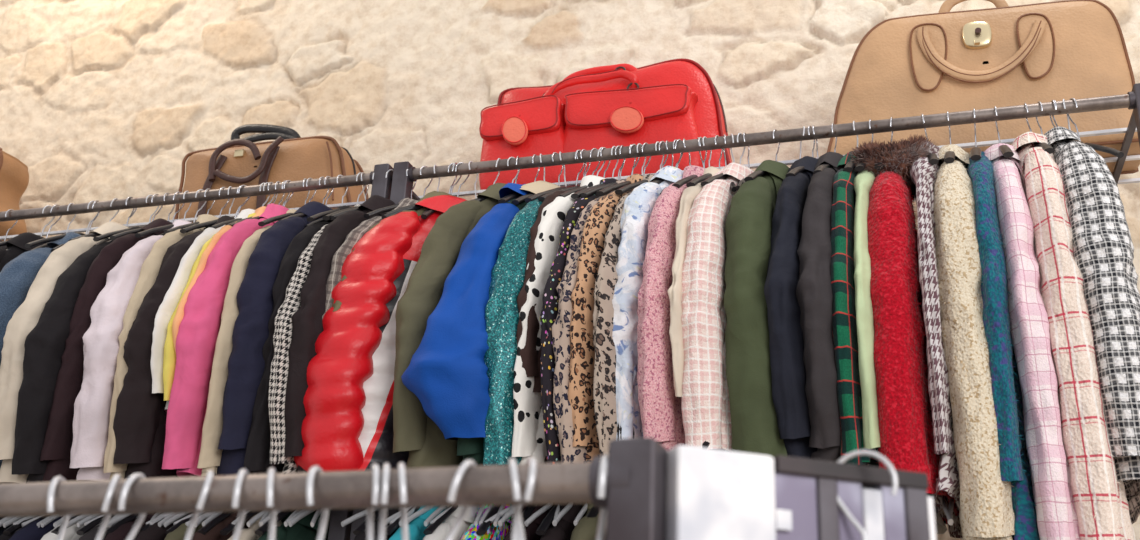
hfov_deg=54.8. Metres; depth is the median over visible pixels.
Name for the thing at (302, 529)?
cloth
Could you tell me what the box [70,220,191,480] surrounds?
jacket
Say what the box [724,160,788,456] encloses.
coat
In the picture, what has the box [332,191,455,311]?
jacket
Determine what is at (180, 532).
hanging olive cotton top
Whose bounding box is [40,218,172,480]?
jacket
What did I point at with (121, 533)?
hanging dark maroon wool top
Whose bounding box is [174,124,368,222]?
bag
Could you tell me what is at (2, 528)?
hanging midnight wool top
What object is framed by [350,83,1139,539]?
clothing rack
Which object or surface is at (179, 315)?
shirt
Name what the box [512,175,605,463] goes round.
jacket
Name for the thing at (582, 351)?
jacket
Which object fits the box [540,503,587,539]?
cloth
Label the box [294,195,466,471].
puffer jacket
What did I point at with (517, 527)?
hangers
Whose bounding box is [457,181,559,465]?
jacket
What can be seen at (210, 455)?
jacket
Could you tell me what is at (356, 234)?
blazer
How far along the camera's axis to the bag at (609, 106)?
2.79 m
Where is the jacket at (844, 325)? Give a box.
[831,151,878,466]
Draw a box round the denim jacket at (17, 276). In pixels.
[0,232,81,467]
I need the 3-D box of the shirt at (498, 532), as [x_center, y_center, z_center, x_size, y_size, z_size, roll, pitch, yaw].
[-0.156,0.809,2.164,0.105,0.732,0.539,-4,-23,17]
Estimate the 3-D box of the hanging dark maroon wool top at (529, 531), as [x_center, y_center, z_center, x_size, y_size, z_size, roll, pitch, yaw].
[-0.086,0.812,2.147,0.105,0.724,0.598,-4,-23,17]
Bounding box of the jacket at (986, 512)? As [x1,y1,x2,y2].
[934,144,1014,539]
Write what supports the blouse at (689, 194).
hanging from the hangers at (601, 189)
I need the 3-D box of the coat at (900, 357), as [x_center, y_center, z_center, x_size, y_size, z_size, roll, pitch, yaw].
[0.665,0.097,2.190,0.210,0.786,0.536,-4,-23,17]
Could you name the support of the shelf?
attached to the clothing rack at (401, 186)
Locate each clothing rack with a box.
[0,163,392,539]
[0,438,666,539]
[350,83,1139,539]
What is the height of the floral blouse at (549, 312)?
0.704 m
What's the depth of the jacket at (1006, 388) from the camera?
1.89 m
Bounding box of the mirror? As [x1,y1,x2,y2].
[666,445,935,539]
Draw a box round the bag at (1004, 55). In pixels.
[827,0,1139,173]
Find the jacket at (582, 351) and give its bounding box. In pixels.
[568,174,643,461]
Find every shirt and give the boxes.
[103,214,217,479]
[151,209,254,411]
[163,213,255,400]
[172,206,265,352]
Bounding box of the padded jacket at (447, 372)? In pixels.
[401,183,531,439]
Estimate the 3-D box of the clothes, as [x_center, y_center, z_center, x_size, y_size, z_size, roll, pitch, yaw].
[-0.668,0.517,2.464,2.978,0.206,0.347,-4,-23,17]
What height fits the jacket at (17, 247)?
0.683 m
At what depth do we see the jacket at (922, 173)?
1.91 m
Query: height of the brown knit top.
0.546 m
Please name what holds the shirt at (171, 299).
hanging from the hangers at (601, 189)
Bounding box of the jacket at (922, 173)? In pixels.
[909,142,962,538]
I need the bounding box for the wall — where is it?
[0,0,1139,539]
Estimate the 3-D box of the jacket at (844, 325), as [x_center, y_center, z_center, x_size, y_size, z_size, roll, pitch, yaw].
[0.599,0.099,2.218,0.101,0.709,0.548,-6,-24,21]
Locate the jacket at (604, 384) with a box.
[593,174,659,455]
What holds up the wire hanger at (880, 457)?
attached to the mirror
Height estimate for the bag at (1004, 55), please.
0.462 m
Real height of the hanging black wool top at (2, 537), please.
0.730 m
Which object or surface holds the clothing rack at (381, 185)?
on the floor
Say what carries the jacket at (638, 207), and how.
hanging from the hangers at (601, 189)
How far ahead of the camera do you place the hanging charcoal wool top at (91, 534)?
2.38 m
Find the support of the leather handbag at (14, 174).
on the shelf
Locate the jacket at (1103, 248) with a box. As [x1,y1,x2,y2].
[1044,126,1139,523]
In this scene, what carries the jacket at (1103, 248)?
hanging from the hangers at (601, 189)
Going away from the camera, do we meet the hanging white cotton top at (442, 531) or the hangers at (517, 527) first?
the hangers at (517, 527)
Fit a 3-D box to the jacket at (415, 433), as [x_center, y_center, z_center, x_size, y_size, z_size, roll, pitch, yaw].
[-0.165,0.150,2.456,0.128,0.720,0.577,-17,-29,40]
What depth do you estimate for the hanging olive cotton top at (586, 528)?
2.07 m
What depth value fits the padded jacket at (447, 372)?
2.14 m
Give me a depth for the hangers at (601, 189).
2.50 m
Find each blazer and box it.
[113,215,234,478]
[216,201,332,475]
[244,205,350,473]
[322,198,417,318]
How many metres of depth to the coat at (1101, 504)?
1.83 m
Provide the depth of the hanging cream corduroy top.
2.31 m
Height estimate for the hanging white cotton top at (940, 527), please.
0.731 m
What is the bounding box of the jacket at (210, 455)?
[197,209,296,475]
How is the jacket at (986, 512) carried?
hanging from the hangers at (601, 189)
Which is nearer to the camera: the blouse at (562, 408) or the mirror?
the mirror
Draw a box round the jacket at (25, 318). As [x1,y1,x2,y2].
[0,221,128,483]
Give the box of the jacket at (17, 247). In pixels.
[0,232,49,271]
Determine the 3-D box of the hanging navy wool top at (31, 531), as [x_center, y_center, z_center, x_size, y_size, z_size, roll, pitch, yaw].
[-1.152,0.883,2.483,0.108,0.736,0.572,-6,-24,20]
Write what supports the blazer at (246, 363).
hanging from the hangers at (601, 189)
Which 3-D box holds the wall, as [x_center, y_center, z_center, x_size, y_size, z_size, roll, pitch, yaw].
[-0.203,0.074,3.144,7.000,4.200,0.046,-4,-23,17]
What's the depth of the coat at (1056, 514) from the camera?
1.85 m
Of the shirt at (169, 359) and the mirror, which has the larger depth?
the shirt at (169, 359)
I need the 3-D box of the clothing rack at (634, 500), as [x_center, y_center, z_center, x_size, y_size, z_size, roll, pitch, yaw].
[-0.684,0.744,0.831,1.551,1.182,0.500,-6,-24,21]
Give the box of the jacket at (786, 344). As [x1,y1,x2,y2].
[764,156,822,458]
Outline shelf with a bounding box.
[0,110,1139,239]
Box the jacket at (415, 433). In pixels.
[393,183,517,467]
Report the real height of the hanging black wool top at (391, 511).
0.725 m
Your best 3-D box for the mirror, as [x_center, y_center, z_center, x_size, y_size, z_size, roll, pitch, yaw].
[0.145,0.690,0.595,0.212,1.181,0.030,9,-23,-16]
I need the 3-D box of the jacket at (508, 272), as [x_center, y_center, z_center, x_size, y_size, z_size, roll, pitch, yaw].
[-0.006,0.155,2.400,0.118,0.699,0.589,-11,-26,31]
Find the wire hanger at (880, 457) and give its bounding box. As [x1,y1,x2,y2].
[837,450,897,539]
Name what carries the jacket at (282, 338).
hanging from the hangers at (601, 189)
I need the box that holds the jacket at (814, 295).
[796,152,867,465]
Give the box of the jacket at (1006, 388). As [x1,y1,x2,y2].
[966,151,1039,539]
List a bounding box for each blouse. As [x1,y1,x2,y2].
[540,178,617,462]
[552,179,625,462]
[667,166,723,396]
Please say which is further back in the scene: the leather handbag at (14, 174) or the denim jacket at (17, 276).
the leather handbag at (14, 174)
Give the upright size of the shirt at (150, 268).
0.708 m
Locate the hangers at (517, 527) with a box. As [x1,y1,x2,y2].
[47,454,607,539]
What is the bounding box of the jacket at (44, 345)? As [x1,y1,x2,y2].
[12,226,140,482]
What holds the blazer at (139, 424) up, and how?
hanging from the hangers at (601, 189)
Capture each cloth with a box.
[135,513,190,539]
[191,512,250,539]
[258,509,330,539]
[389,507,444,539]
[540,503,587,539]
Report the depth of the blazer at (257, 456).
2.31 m
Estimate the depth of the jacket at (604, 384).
2.09 m
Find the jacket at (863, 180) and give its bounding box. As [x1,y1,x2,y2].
[854,170,880,449]
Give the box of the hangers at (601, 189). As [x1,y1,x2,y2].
[0,98,1123,251]
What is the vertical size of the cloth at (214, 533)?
0.726 m
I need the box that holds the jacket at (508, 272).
[483,199,542,464]
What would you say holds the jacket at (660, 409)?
hanging from the hangers at (601, 189)
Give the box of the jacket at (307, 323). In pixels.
[284,195,394,471]
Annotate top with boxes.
[0,524,12,534]
[0,526,21,539]
[9,515,76,539]
[41,517,111,539]
[79,514,132,539]
[104,513,161,539]
[164,512,205,539]
[228,512,285,539]
[354,508,400,539]
[423,506,478,539]
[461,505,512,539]
[503,504,551,539]
[516,185,579,391]
[570,503,605,539]
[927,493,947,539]
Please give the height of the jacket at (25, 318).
0.717 m
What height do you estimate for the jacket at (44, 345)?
0.716 m
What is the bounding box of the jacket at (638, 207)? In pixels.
[612,166,683,438]
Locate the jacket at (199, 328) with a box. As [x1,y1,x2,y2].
[162,203,288,476]
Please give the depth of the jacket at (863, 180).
1.95 m
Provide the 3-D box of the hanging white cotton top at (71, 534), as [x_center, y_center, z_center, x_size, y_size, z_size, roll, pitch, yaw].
[-1.081,0.882,2.457,0.108,0.732,0.561,-4,-23,17]
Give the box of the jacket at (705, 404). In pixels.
[681,162,753,450]
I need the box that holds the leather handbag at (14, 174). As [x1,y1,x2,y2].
[0,147,28,240]
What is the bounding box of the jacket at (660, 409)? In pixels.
[637,165,704,450]
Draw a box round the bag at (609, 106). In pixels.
[479,58,731,189]
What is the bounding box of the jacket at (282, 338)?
[268,204,360,472]
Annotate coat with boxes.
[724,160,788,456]
[848,134,958,523]
[984,143,1079,539]
[1012,132,1134,539]
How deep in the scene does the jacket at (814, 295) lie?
1.97 m
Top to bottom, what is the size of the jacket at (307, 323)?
0.717 m
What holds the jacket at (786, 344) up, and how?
hanging from the hangers at (601, 189)
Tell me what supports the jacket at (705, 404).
hanging from the hangers at (601, 189)

